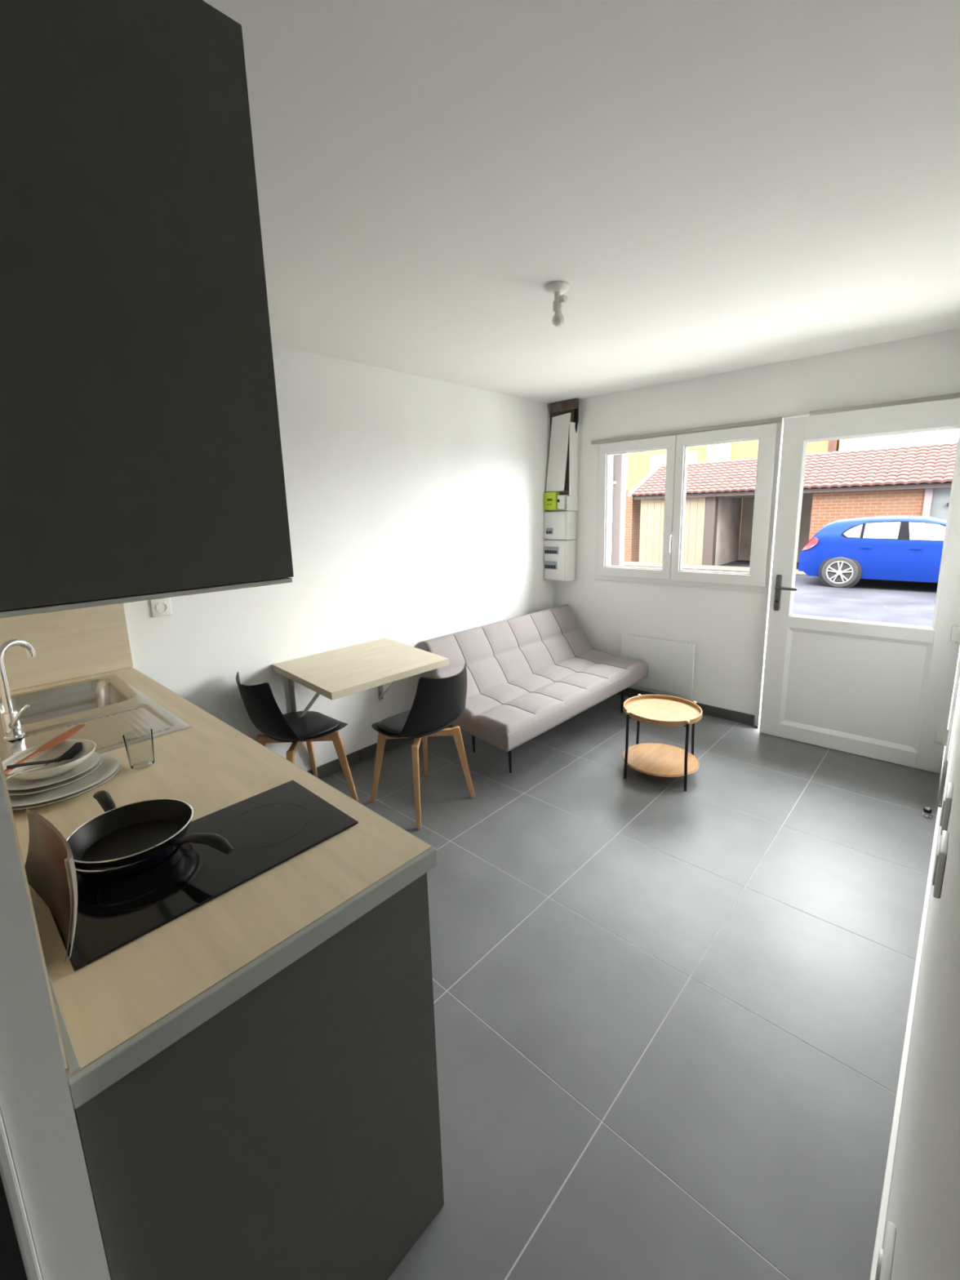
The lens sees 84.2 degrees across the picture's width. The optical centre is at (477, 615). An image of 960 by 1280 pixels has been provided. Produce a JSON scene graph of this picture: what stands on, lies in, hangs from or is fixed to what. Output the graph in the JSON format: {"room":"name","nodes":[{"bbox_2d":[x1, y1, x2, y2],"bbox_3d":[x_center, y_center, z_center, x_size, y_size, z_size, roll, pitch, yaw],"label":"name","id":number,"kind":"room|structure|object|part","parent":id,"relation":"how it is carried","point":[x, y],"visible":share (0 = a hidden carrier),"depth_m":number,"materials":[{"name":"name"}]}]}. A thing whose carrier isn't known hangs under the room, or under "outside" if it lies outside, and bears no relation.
{"room":"studio apartment","nodes":[
{"label":"studio apartment","id":0,"kind":"room"},
{"bbox_2d":[0,770,111,1279],"bbox_3d":[-1.298,0.152,1.274,2.130,2.518,0.058,9,15,42],"label":"wall","id":1,"kind":"structure","parent":0,"point":[37,1107],"depth_m":0.61,"materials":[{"name":"white paint"}]},
{"bbox_2d":[0,1107,43,1279],"bbox_3d":[-0.544,0.480,0.580,0.039,2.100,0.012,9,15,42],"label":"trim","id":2,"kind":"structure","parent":1,"relation":"attached to","point":[8,1173],"depth_m":0.61,"materials":[{"name":"white plastic"}]},
{"bbox_2d":[0,754,67,1069],"bbox_3d":[-1.279,0.179,1.305,2.079,0.547,0.004,9,15,42],"label":"backsplash","id":3,"kind":"structure","parent":1,"relation":"attached to","point":[2,770],"depth_m":0.62,"materials":[{"name":"brown wood"}]},
{"bbox_2d":[45,965,79,1074],"bbox_3d":[-1.264,0.451,1.362,2.084,0.004,0.010,9,15,42],"label":"trim","id":4,"kind":"structure","parent":1,"relation":"attached to","point":[73,1064],"depth_m":0.70,"materials":[{"name":"grey"}]},
{"bbox_3d":[-0.676,-0.412,0.854,0.678,0.707,0.364,9,15,42],"label":"upper cabinet","id":5,"kind":"object","parent":1,"relation":"attached to","visible":0},
{"bbox_2d":[0,577,292,617],"bbox_3d":[-0.411,-0.026,0.687,0.020,0.006,0.359,9,15,42],"label":"rail","id":6,"kind":"object","parent":5,"relation":"attached to","point":[71,606],"visible":0.88,"depth_m":0.66,"materials":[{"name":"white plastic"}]},
{"bbox_2d":[0,0,293,610],"bbox_3d":[-0.419,-0.376,0.618,0.018,0.704,0.364,9,15,42],"label":"cabinet end panel","id":7,"kind":"object","parent":5,"relation":"attached to","point":[140,446],"visible":1,"depth_m":0.62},
{"bbox_2d":[57,742,82,761],"bbox_3d":[-1.084,0.365,1.420,0.034,0.021,0.088,-2,11,-1],"label":"bowl","id":8,"kind":"object","parent":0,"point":[77,747],"depth_m":1.41,"materials":[{"name":"white ceramic"}]},
{"bbox_2d":[123,344,553,771],"bbox_3d":[-1.415,-0.150,2.831,0.200,2.518,6.508,9,15,42],"label":"wall","id":9,"kind":"structure","parent":0,"point":[415,504],"depth_m":3.42,"materials":[{"name":"white paint"}]},
{"bbox_2d":[0,603,133,693],"bbox_3d":[-1.840,0.016,2.231,0.020,0.553,0.615,9,15,42],"label":"backsplash","id":10,"kind":"structure","parent":9,"relation":"attached to","point":[68,644],"depth_m":2.30,"materials":[{"name":"brown wood"}]},
{"bbox_2d":[150,597,172,617],"bbox_3d":[-1.527,-0.041,2.568,0.012,0.086,0.086,9,15,42],"label":"wall socket","id":11,"kind":"object","parent":9,"relation":"attached to","point":[161,606],"visible":0.94,"depth_m":2.56,"materials":[{"name":"white plastic"}]},
{"bbox_2d":[271,637,448,717],"bbox_3d":[-0.644,0.464,3.083,0.723,0.422,0.855,9,15,42],"label":"table","id":12,"kind":"object","parent":9,"relation":"attached to","point":[340,673],"visible":0.85,"depth_m":2.95,"materials":[{"name":"brown wood"}]},
{"bbox_2d":[306,737,414,778],"bbox_3d":[-0.432,0.852,3.911,0.010,0.082,3.418,9,15,42],"label":"baseboard","id":13,"kind":"structure","parent":9,"relation":"attached to","point":[331,767],"depth_m":3.52,"materials":[{"name":"tile"}]},
{"bbox_2d":[0,693,943,1279],"bbox_3d":[-0.244,1.307,2.036,2.946,0.100,6.498,9,15,42],"label":"floor","id":14,"kind":"structure","parent":0,"point":[670,1021],"depth_m":1.79,"materials":[{"name":"grey tile"}]},
{"bbox_2d":[72,872,444,1279],"bbox_3d":[-0.300,1.004,0.972,0.020,0.904,0.593,9,15,42],"label":"cabinet end panel","id":15,"kind":"object","parent":14,"relation":"on","point":[293,1133],"visible":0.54,"depth_m":0.92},
{"bbox_2d":[235,671,358,801],"bbox_3d":[-1.009,0.682,2.945,0.469,0.821,0.523,8,15,40],"label":"dining chair","id":16,"kind":"object","parent":14,"relation":"on","point":[260,704],"visible":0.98,"depth_m":2.81,"materials":[{"name":"black plastic"}]},
{"bbox_3d":[-1.229,0.877,2.992,0.120,0.433,0.035,-3,11,-5],"label":"leg","id":17,"kind":"part","parent":16,"relation":"part of","materials":[{"name":"brown wood"}]},
{"bbox_3d":[-0.963,0.914,2.764,0.035,0.433,0.120,-2,11,-2],"label":"leg","id":18,"kind":"part","parent":16,"relation":"part of","materials":[{"name":"brown wood"}]},
{"bbox_3d":[-0.995,0.683,2.962,0.348,0.034,0.319,8,15,40],"label":"cross frame","id":19,"kind":"part","parent":16,"relation":"part of","materials":[{"name":"brown wood"}]},
{"bbox_2d":[264,711,339,742],"bbox_3d":[-0.984,0.617,2.964,0.410,0.046,0.380,8,15,40],"label":"seat cushion","id":20,"kind":"object","parent":16,"relation":"on","point":[313,725],"depth_m":2.93,"materials":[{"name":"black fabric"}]},
{"bbox_3d":[-1.017,0.824,3.232,0.035,0.433,0.120,-2,11,-2],"label":"leg","id":21,"kind":"part","parent":16,"relation":"part of","materials":[{"name":"brown wood"}]},
{"bbox_3d":[-0.750,0.861,3.004,0.120,0.433,0.035,-3,11,-5],"label":"leg","id":22,"kind":"part","parent":16,"relation":"part of","materials":[{"name":"brown wood"}]},
{"bbox_2d":[370,663,475,829],"bbox_3d":[-0.308,0.659,2.963,0.523,0.821,0.469,9,15,42],"label":"dining chair","id":23,"kind":"object","parent":14,"relation":"on","point":[437,703],"visible":1,"depth_m":2.78,"materials":[{"name":"black plastic"}]},
{"bbox_3d":[-0.557,0.857,2.998,0.120,0.433,0.035,-2,11,0],"label":"leg","id":24,"kind":"part","parent":23,"relation":"part of","materials":[{"name":"brown wood"}]},
{"bbox_2d":[377,709,453,737],"bbox_3d":[-0.340,0.596,2.979,0.380,0.046,0.410,9,15,42],"label":"seat cushion","id":25,"kind":"object","parent":23,"relation":"on","point":[393,726],"depth_m":2.87,"materials":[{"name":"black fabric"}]},
{"bbox_3d":[-0.319,0.893,2.780,0.035,0.433,0.120,-2,11,-3],"label":"leg","id":26,"kind":"part","parent":23,"relation":"part of","materials":[{"name":"brown wood"}]},
{"bbox_3d":[-0.324,0.661,2.978,0.319,0.034,0.348,9,15,42],"label":"cross frame","id":27,"kind":"part","parent":23,"relation":"part of","materials":[{"name":"brown wood"}]},
{"bbox_3d":[-0.318,0.801,3.250,0.035,0.433,0.120,-2,11,-3],"label":"leg","id":28,"kind":"part","parent":23,"relation":"part of","materials":[{"name":"brown wood"}]},
{"bbox_3d":[-0.080,0.837,3.031,0.120,0.433,0.035,-2,11,0],"label":"leg","id":29,"kind":"part","parent":23,"relation":"part of","materials":[{"name":"brown wood"}]},
{"bbox_2d":[413,604,648,773],"bbox_3d":[0.472,0.461,3.988,0.924,0.769,1.884,9,15,42],"label":"sofa","id":30,"kind":"object","parent":14,"relation":"on","point":[528,675],"visible":0.95,"depth_m":3.80,"materials":[{"name":"grey fabric"}]},
{"bbox_3d":[-0.027,0.806,3.609,0.028,0.266,0.032,9,15,42],"label":"leg","id":31,"kind":"part","parent":30,"relation":"part of","materials":[{"name":"black metal"}]},
{"bbox_3d":[0.298,0.281,4.161,0.397,0.473,1.815,9,15,42],"label":"backrest","id":32,"kind":"part","parent":30,"relation":"part of","materials":[{"name":"grey fabric"}]},
{"bbox_3d":[0.203,0.858,3.310,0.028,0.266,0.032,9,15,42],"label":"leg","id":33,"kind":"part","parent":30,"relation":"part of","materials":[{"name":"black metal"}]},
{"bbox_3d":[0.566,0.529,3.890,0.638,0.145,1.850,9,15,42],"label":"seat","id":34,"kind":"part","parent":30,"relation":"part of","materials":[{"name":"grey fabric"}]},
{"bbox_3d":[1.163,0.648,4.240,0.028,0.266,0.032,9,15,42],"label":"leg","id":35,"kind":"part","parent":30,"relation":"part of","materials":[{"name":"black metal"}]},
{"bbox_2d":[622,693,702,791],"bbox_3d":[1.125,0.758,3.261,0.452,0.429,0.452,9,15,42],"label":"coffee table","id":36,"kind":"object","parent":14,"relation":"on","point":[662,760],"visible":1,"depth_m":3.23,"materials":[{"name":"brown wood"}]},
{"bbox_3d":[0.896,0.787,3.194,0.025,0.412,0.017,-5,12,-16],"label":"leg","id":37,"kind":"part","parent":36,"relation":"part of","materials":[{"name":"black metal"}]},
{"bbox_3d":[1.054,0.725,3.488,0.017,0.412,0.025,-5,12,-16],"label":"leg","id":38,"kind":"part","parent":36,"relation":"part of","materials":[{"name":"black metal"}]},
{"bbox_2d":[622,742,699,777],"bbox_3d":[1.128,0.886,3.286,0.452,0.010,0.452,9,15,42],"label":"shelf","id":39,"kind":"object","parent":36,"relation":"attached to","point":[662,760],"depth_m":3.26,"materials":[{"name":"brown wood"}]},
{"bbox_2d":[622,694,702,726],"bbox_3d":[1.119,0.569,3.224,0.452,0.032,0.452,9,15,42],"label":"tray","id":40,"kind":"object","parent":36,"relation":"on","point":[664,710],"depth_m":3.22,"materials":[{"name":"brown wood"}]},
{"bbox_3d":[1.196,0.809,3.037,0.017,0.412,0.025,-5,12,-16],"label":"leg","id":41,"kind":"part","parent":36,"relation":"part of","materials":[{"name":"black metal"}]},
{"bbox_3d":[1.354,0.747,3.330,0.025,0.412,0.017,-5,12,-16],"label":"leg","id":42,"kind":"part","parent":36,"relation":"part of","materials":[{"name":"black metal"}]},
{"bbox_2d":[921,806,932,817],"bbox_3d":[2.337,1.017,2.760,0.044,0.047,0.044,9,15,42],"label":"door stop","id":43,"kind":"object","parent":14,"relation":"on","point":[926,810],"visible":1,"depth_m":2.75,"materials":[{"name":"silver metal"}]},
{"bbox_3d":[-0.618,0.951,1.290,0.880,0.903,0.625,9,15,42],"label":"base cabinet","id":44,"kind":"object","parent":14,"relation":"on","visible":0},
{"bbox_2d":[0,666,437,1108],"bbox_3d":[-1.065,0.425,1.580,2.117,0.039,0.610,9,15,42],"label":"countertop","id":45,"kind":"structure","parent":44,"relation":"on","point":[120,1010],"depth_m":0.94,"materials":[{"name":"brown wood"}]},
{"bbox_2d":[0,639,35,740],"bbox_3d":[-1.475,0.232,1.698,0.096,0.310,0.156,-7,12,-24],"label":"tap","id":46,"kind":"object","parent":45,"relation":"on","point":[11,718],"visible":1,"depth_m":1.67,"materials":[{"name":"silver metal"}]},
{"bbox_3d":[-1.439,0.319,1.663,0.079,0.081,0.032,0,11,11],"label":"lever","id":47,"kind":"part","parent":46,"relation":"part of","materials":[{"name":"silver metal"}]},
{"bbox_2d":[24,808,77,962],"bbox_3d":[-0.742,0.442,0.922,0.314,0.150,0.046,8,15,40],"label":"cutting board","id":48,"kind":"object","parent":45,"relation":"on","point":[50,866],"visible":1,"depth_m":0.94,"materials":[{"name":"brown wood"}]},
{"bbox_2d":[12,761,120,810],"bbox_3d":[-1.088,0.435,1.376,0.280,0.020,0.280,9,15,42],"label":"plate","id":49,"kind":"object","parent":45,"relation":"on","point":[116,772],"visible":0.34,"depth_m":1.29,"materials":[{"name":"white ceramic"}]},
{"bbox_2d":[9,753,119,807],"bbox_3d":[-1.087,0.427,1.372,0.276,0.020,0.276,9,15,42],"label":"plate","id":50,"kind":"object","parent":49,"relation":"on","point":[109,765],"visible":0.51,"depth_m":1.34,"materials":[{"name":"white ceramic"}]},
{"bbox_2d":[8,758,102,795],"bbox_3d":[-1.098,0.414,1.370,0.217,0.020,0.217,9,15,42],"label":"plate","id":51,"kind":"object","parent":50,"relation":"on","point":[20,793],"visible":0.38,"depth_m":1.32,"materials":[{"name":"white ceramic"}]},
{"bbox_2d":[4,751,101,791],"bbox_3d":[-1.100,0.404,1.372,0.213,0.020,0.213,9,15,42],"label":"plate","id":52,"kind":"object","parent":51,"relation":"on","point":[13,784],"visible":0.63,"depth_m":1.34,"materials":[{"name":"white ceramic"}]},
{"bbox_2d":[1,739,96,780],"bbox_3d":[-1.104,0.381,1.373,0.200,0.042,0.200,9,15,42],"label":"bowl","id":53,"kind":"object","parent":52,"relation":"on","point":[54,769],"visible":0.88,"depth_m":1.39,"materials":[{"name":"white ceramic"}]},
{"bbox_2d":[5,756,60,780],"bbox_3d":[-1.098,0.378,1.321,0.025,0.038,0.196,-3,11,-6],"label":"fork","id":54,"kind":"object","parent":53,"relation":"in","point":[46,764],"visible":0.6,"depth_m":1.30,"materials":[{"name":"silver metal"}]},
{"bbox_3d":[-1.101,0.380,1.305,0.013,0.036,0.164,-2,11,-4],"label":"handle","id":55,"kind":"part","parent":54,"relation":"part of","materials":[{"name":"silver metal"}]},
{"bbox_2d":[6,742,82,768],"bbox_3d":[-1.096,0.364,1.369,0.045,0.042,0.186,1,11,11],"label":"ladle","id":56,"kind":"object","parent":53,"relation":"in","point":[76,748],"visible":1,"depth_m":1.39,"materials":[{"name":"black plastic"}]},
{"bbox_3d":[-1.111,0.370,1.332,0.009,0.038,0.108,3,12,23],"label":"handle","id":57,"kind":"part","parent":56,"relation":"part of","materials":[{"name":"black plastic"}]},
{"bbox_2d":[4,724,85,774],"bbox_3d":[-1.148,0.349,1.419,0.042,0.009,0.304,-2,11,-4],"label":"wooden spatula","id":58,"kind":"object","parent":53,"relation":"on","point":[60,738],"visible":0.94,"depth_m":1.43,"materials":[{"name":"brown wood"}]},
{"bbox_3d":[-1.139,0.367,1.325,0.014,0.009,0.113,-2,11,-4],"label":"handle","id":59,"kind":"part","parent":58,"relation":"part of","materials":[{"name":"brown wood"}]},
{"bbox_3d":[-1.152,0.339,1.471,0.042,0.008,0.197,-2,11,-4],"label":"blade","id":60,"kind":"part","parent":58,"relation":"part of","materials":[{"name":"brown wood"}]},
{"bbox_2d":[0,674,191,761],"bbox_3d":[-1.447,0.421,1.912,0.945,0.145,0.477,9,15,42],"label":"sink","id":61,"kind":"object","parent":45,"relation":"in","point":[110,708],"visible":0.75,"depth_m":1.89,"materials":[{"name":"silver metal"}]},
{"bbox_2d":[122,728,154,769],"bbox_3d":[-0.938,0.372,1.479,0.070,0.095,0.070,9,15,42],"label":"drinking glass","id":62,"kind":"object","parent":45,"relation":"on","point":[144,764],"visible":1,"depth_m":1.48,"materials":[{"name":"clear glass"}]},
{"bbox_2d":[48,780,358,971],"bbox_3d":[-0.545,0.483,1.090,0.290,0.006,0.515,9,15,42],"label":"cooktop","id":63,"kind":"object","parent":45,"relation":"in","point":[266,829],"visible":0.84,"depth_m":1.03,"materials":[{"name":"black glass"}]},
{"bbox_2d":[75,790,177,879],"bbox_3d":[-0.761,0.448,1.132,0.366,0.058,0.214,9,15,42],"label":"frying pan","id":64,"kind":"object","parent":63,"relation":"on","point":[103,797],"visible":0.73,"depth_m":1.00,"materials":[{"name":"black"}]},
{"bbox_3d":[-0.838,0.426,1.200,0.157,0.037,0.027,9,15,42],"label":"handle","id":65,"kind":"part","parent":64,"relation":"part of","materials":[{"name":"black plastic"}]},
{"bbox_2d":[66,798,234,870],"bbox_3d":[-0.631,0.442,1.054,0.366,0.066,0.222,2,12,19],"label":"frying pan","id":66,"kind":"object","parent":64,"relation":"on","point":[130,833],"visible":0.92,"depth_m":1.09,"materials":[{"name":"black metal"}]},
{"bbox_3d":[-0.530,0.432,1.016,0.150,0.039,0.027,2,12,19],"label":"handle","id":67,"kind":"part","parent":66,"relation":"part of","materials":[{"name":"black plastic"}]},
{"bbox_2d":[202,0,959,404],"bbox_3d":[-0.359,-1.280,1.505,3.276,0.150,6.608,9,15,42],"label":"ceiling","id":68,"kind":"structure","parent":0,"point":[715,187],"depth_m":1.49,"materials":[{"name":"white paint"}]},
{"bbox_2d":[544,280,569,326],"bbox_3d":[0.330,-1.281,2.203,0.104,0.154,0.104,9,15,42],"label":"ceiling lamp","id":69,"kind":"object","parent":68,"relation":"attached to","point":[556,288],"visible":1,"depth_m":2.18,"materials":[{"name":"white plastic"}]},
{"bbox_3d":[0.330,-1.315,2.195,0.026,0.040,0.026,9,15,42],"label":"stem","id":70,"kind":"part","parent":69,"relation":"part of","materials":[{"name":"white plastic"}]},
{"bbox_3d":[0.336,-1.232,2.208,0.050,0.056,0.050,9,15,42],"label":"bulb","id":71,"kind":"part","parent":69,"relation":"part of","materials":[{"name":"white glass"}]},
{"bbox_2d":[553,328,959,726],"bbox_3d":[1.841,-0.478,4.036,2.876,2.518,0.250,9,15,42],"label":"wall","id":72,"kind":"structure","parent":0,"point":[726,628],"depth_m":3.96,"materials":[{"name":"white paint"}]},
{"bbox_2d":[544,539,576,581],"bbox_3d":[0.743,-0.500,4.788,0.247,0.362,0.158,9,15,42],"label":"box","id":73,"kind":"object","parent":72,"relation":"attached to","point":[560,555],"visible":0.99,"depth_m":4.72,"materials":[{"name":"white plastic"}]},
{"bbox_2d":[544,511,576,540],"bbox_3d":[0.735,-0.802,4.729,0.247,0.248,0.158,9,15,42],"label":"box","id":74,"kind":"object","parent":72,"relation":"attached to","point":[558,525],"visible":1,"depth_m":4.66,"materials":[{"name":"white plastic"}]},
{"bbox_2d":[546,398,578,511],"bbox_3d":[0.738,-1.373,4.604,0.291,0.916,0.149,9,15,42],"label":"electrical trunking","id":75,"kind":"object","parent":72,"relation":"attached to","point":[563,456],"visible":0.94,"depth_m":4.57,"materials":[{"name":"white plastic"}]},
{"bbox_2d":[544,492,559,510],"bbox_3d":[0.655,-1.012,4.692,0.128,0.153,0.060,9,15,42],"label":"meter","id":76,"kind":"object","parent":75,"relation":"attached to","point":[550,498],"visible":0.98,"depth_m":4.67,"materials":[{"name":"green"}]},
{"bbox_3d":[0.700,-1.407,4.603,0.214,0.645,0.072,9,15,42],"label":"panel","id":77,"kind":"part","parent":75,"relation":"part of","materials":[{"name":"white plastic"}]},
{"bbox_2d":[557,494,567,509],"bbox_3d":[0.735,-0.988,4.621,0.073,0.117,0.061,9,15,42],"label":"main breaker","id":78,"kind":"object","parent":75,"relation":"attached to","point":[562,500],"visible":1,"depth_m":4.61,"materials":[{"name":"white plastic"}]},
{"bbox_2d":[621,633,695,697],"bbox_3d":[1.472,0.395,4.365,0.616,0.428,0.057,9,15,42],"label":"heater","id":79,"kind":"object","parent":72,"relation":"attached to","point":[670,664],"visible":0.89,"depth_m":4.29,"materials":[{"name":"white metal"}]},
{"bbox_2d":[594,577,768,592],"bbox_3d":[1.553,-0.255,4.211,1.390,0.020,0.062,9,15,42],"label":"window sill","id":80,"kind":"structure","parent":72,"relation":"attached to","point":[595,578],"depth_m":4.12,"materials":[{"name":"white plastic"}]},
{"bbox_2d":[617,687,754,725],"bbox_3d":[1.396,0.678,4.534,1.784,0.082,0.010,9,15,42],"label":"baseboard","id":81,"kind":"structure","parent":72,"relation":"attached to","point":[731,715],"depth_m":4.10,"materials":[{"name":"tile"}]},
{"bbox_2d":[591,417,782,590],"bbox_3d":[1.499,-0.822,4.086,1.432,1.148,0.144,9,15,42],"label":"window","id":82,"kind":"structure","parent":72,"relation":"in","point":[768,435],"depth_m":4.00,"materials":[{"name":"white plastic"}]},
{"bbox_3d":[1.287,-0.854,4.311,0.643,1.090,0.080,9,15,42],"label":"sash","id":83,"kind":"part","parent":82,"relation":"part of","materials":[{"name":"white plastic"}]},
{"bbox_3d":[1.486,-0.565,4.094,0.024,0.155,0.055,9,15,42],"label":"handle","id":84,"kind":"part","parent":82,"relation":"part of","materials":[{"name":"white plastic"}]},
{"bbox_3d":[1.772,-0.781,3.866,0.675,1.090,0.080,9,15,42],"label":"sash","id":85,"kind":"part","parent":82,"relation":"part of","materials":[{"name":"white plastic"}]},
{"bbox_2d":[757,414,959,770],"bbox_3d":[2.484,-0.196,3.421,1.040,2.164,0.245,9,15,42],"label":"door frame","id":86,"kind":"structure","parent":72,"relation":"attached to","point":[957,675],"depth_m":3.53,"materials":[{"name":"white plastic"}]},
{"bbox_2d":[759,397,959,773],"bbox_3d":[2.368,-0.158,3.287,0.996,2.142,0.124,8,15,41],"label":"door","id":87,"kind":"structure","parent":72,"relation":"in","point":[880,691],"depth_m":3.34,"materials":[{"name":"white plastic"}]},
{"bbox_3d":[2.028,-0.155,3.587,0.032,0.245,0.011,8,15,41],"label":"handle plate","id":88,"kind":"part","parent":87,"relation":"part of","materials":[{"name":"grey metal"}]},
{"bbox_3d":[2.047,-0.180,3.522,0.130,0.022,0.054,8,15,41],"label":"lever","id":89,"kind":"part","parent":87,"relation":"part of","materials":[{"name":"grey metal"}]},
{"bbox_3d":[2.406,0.451,3.431,0.746,0.685,0.029,8,15,41],"label":"panel","id":90,"kind":"part","parent":87,"relation":"part of","materials":[{"name":"white plastic"}]},
{"bbox_3d":[2.391,0.455,3.415,0.748,0.687,0.018,8,15,41],"label":"panel moulding","id":91,"kind":"part","parent":87,"relation":"part of","materials":[{"name":"white plastic"}]},
{"bbox_2d":[809,392,959,415],"bbox_3d":[2.436,-1.230,3.081,0.884,0.034,0.006,9,15,42],"label":"trim","id":92,"kind":"structure","parent":72,"relation":"attached to","point":[957,395],"depth_m":3.10,"materials":[{"name":"grey"}]},
{"bbox_2d":[882,681,959,1279],"bbox_3d":[0.838,0.192,0.765,0.200,2.518,6.508,9,15,42],"label":"wall","id":93,"kind":"structure","parent":0,"point":[924,1202],"depth_m":0.42,"materials":[{"name":"white paint"}]},
{"bbox_2d":[875,1221,896,1279],"bbox_3d":[0.466,0.761,0.611,0.012,0.076,0.076,9,15,42],"label":"wall socket","id":94,"kind":"object","parent":93,"relation":"attached to","point":[884,1267],"visible":1,"depth_m":0.60,"materials":[{"name":"white plastic"}]},
{"bbox_2d":[869,760,947,1279],"bbox_3d":[1.454,1.219,1.765,0.012,0.082,3.950,9,15,42],"label":"baseboard","id":95,"kind":"structure","parent":93,"relation":"attached to","point":[880,1233],"depth_m":1.45,"materials":[{"name":"white plastic"}]},
{"bbox_2d":[932,830,949,898],"bbox_3d":[0.764,0.409,0.878,0.012,0.082,0.082,9,15,42],"label":"light switch","id":96,"kind":"object","parent":93,"relation":"attached to","point":[942,847],"visible":1,"depth_m":0.85,"materials":[{"name":"white plastic"}]},
{"bbox_2d":[939,782,953,835],"bbox_3d":[0.935,0.385,1.060,0.012,0.082,0.082,9,15,42],"label":"light switch","id":97,"kind":"object","parent":93,"relation":"attached to","point":[948,796],"visible":0.92,"depth_m":1.03,"materials":[{"name":"white plastic"}]},
{"label":"outside","id":98,"kind":"structure","parent":0,"visible":0},
{"bbox_2d":[623,546,937,626],"bbox_3d":[20.201,-3.770,25.648,60.000,0.200,56.682,9,15,42],"label":"ground","id":99,"kind":"structure","parent":98,"point":[895,602],"depth_m":9.22,"materials":[{"name":"concrete"}]},
{"bbox_2d":[623,488,640,561],"bbox_3d":[4.760,-2.817,16.698,0.520,2.230,0.600,9,15,42],"label":"pillar","id":100,"kind":"structure","parent":99,"relation":"on","point":[633,507],"depth_m":16.46,"materials":[{"name":"orange brick"}]},
{"bbox_2d":[626,440,839,535],"bbox_3d":[12.619,-6.359,25.699,8.750,5.280,6.100,9,15,42],"label":"house","id":101,"kind":"structure","parent":99,"relation":"on","point":[639,464],"depth_m":23.65,"materials":[{"name":"yellow"}]},
{"bbox_3d":[9.075,-6.790,24.742,2.010,1.130,0.016,9,15,42],"label":"pane","id":102,"kind":"part","parent":101,"relation":"part of","materials":[{"name":"glass"}]},
{"bbox_3d":[10.548,-6.933,23.309,0.760,1.080,0.016,9,15,42],"label":"pane","id":103,"kind":"part","parent":101,"relation":"part of","materials":[{"name":"glass"}]},
{"bbox_3d":[13.707,-5.313,20.732,0.250,5.080,0.060,9,15,42],"label":"corner post","id":104,"kind":"part","parent":101,"relation":"part of","materials":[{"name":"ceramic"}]},
{"bbox_2d":[623,561,934,582],"bbox_3d":[8.013,-1.033,12.814,18.000,0.045,0.900,9,15,42],"label":"pavement","id":105,"kind":"structure","parent":99,"relation":"on","point":[687,566],"depth_m":14.34,"materials":[{"name":"grey concrete"}]},
{"bbox_2d":[627,441,957,565],"bbox_3d":[10.023,-2.620,12.733,12.500,3.080,2.775,9,15,42],"label":"building","id":106,"kind":"structure","parent":99,"relation":"on","point":[913,480],"depth_m":13.71,"materials":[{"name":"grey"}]},
{"bbox_3d":[6.468,-2.353,14.737,0.260,1.980,0.230,9,15,42],"label":"post","id":107,"kind":"part","parent":106,"relation":"part of","materials":[{"name":"grey"}]},
{"bbox_3d":[10.699,-1.704,10.823,2.340,1.980,0.080,9,15,42],"label":"garage door","id":108,"kind":"part","parent":106,"relation":"part of","materials":[{"name":"grey metal"}]},
{"bbox_2d":[798,515,946,588],"bbox_3d":[8.794,-1.203,10.251,4.200,1.437,1.808,9,15,42],"label":"car","id":109,"kind":"object","parent":99,"relation":"on","point":[842,553],"visible":0.97,"depth_m":10.20,"materials":[{"name":"blue paint"}]},
{"bbox_2d":[802,537,818,550],"bbox_3d":[6.814,-1.472,10.886,0.037,0.275,0.304,-9,13,-32],"label":"tail light","id":110,"kind":"object","parent":109,"relation":"attached to","point":[813,544],"depth_m":10.84,"materials":[{"name":"red plastic"}]},
{"bbox_3d":[8.159,-0.666,9.796,2.100,0.080,0.025,9,15,42],"label":"sill","id":111,"kind":"part","parent":109,"relation":"part of","materials":[{"name":"blue paint"}]},
{"bbox_3d":[8.032,-1.235,9.735,0.170,0.035,0.015,9,15,42],"label":"door handle","id":112,"kind":"part","parent":109,"relation":"part of","materials":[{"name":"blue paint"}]},
{"bbox_2d":[838,432,917,451],"bbox_3d":[16.657,-5.462,22.234,1.920,4.630,5.850,9,15,42],"label":"house","id":113,"kind":"structure","parent":99,"relation":"on","point":[908,439],"depth_m":20.07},
{"bbox_2d":[898,434,902,446],"bbox_3d":[14.327,-5.419,18.063,0.090,6.280,0.070,9,15,42],"label":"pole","id":114,"kind":"object","parent":99,"relation":"on","point":[900,435],"visible":0.02,"depth_m":17.95,"materials":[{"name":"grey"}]},
{"bbox_2d":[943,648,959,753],"bbox_3d":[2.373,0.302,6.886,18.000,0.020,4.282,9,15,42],"label":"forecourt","id":115,"kind":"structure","parent":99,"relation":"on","point":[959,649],"depth_m":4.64,"materials":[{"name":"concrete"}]},
{"bbox_2d":[610,453,626,566],"bbox_3d":[1.074,-1.562,7.067,1.840,3.680,0.235,9,15,42],"label":"wall return","id":116,"kind":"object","parent":115,"relation":"on","point":[619,481],"visible":0.1,"depth_m":6.52,"materials":[{"name":"grey paint"}]}
]}

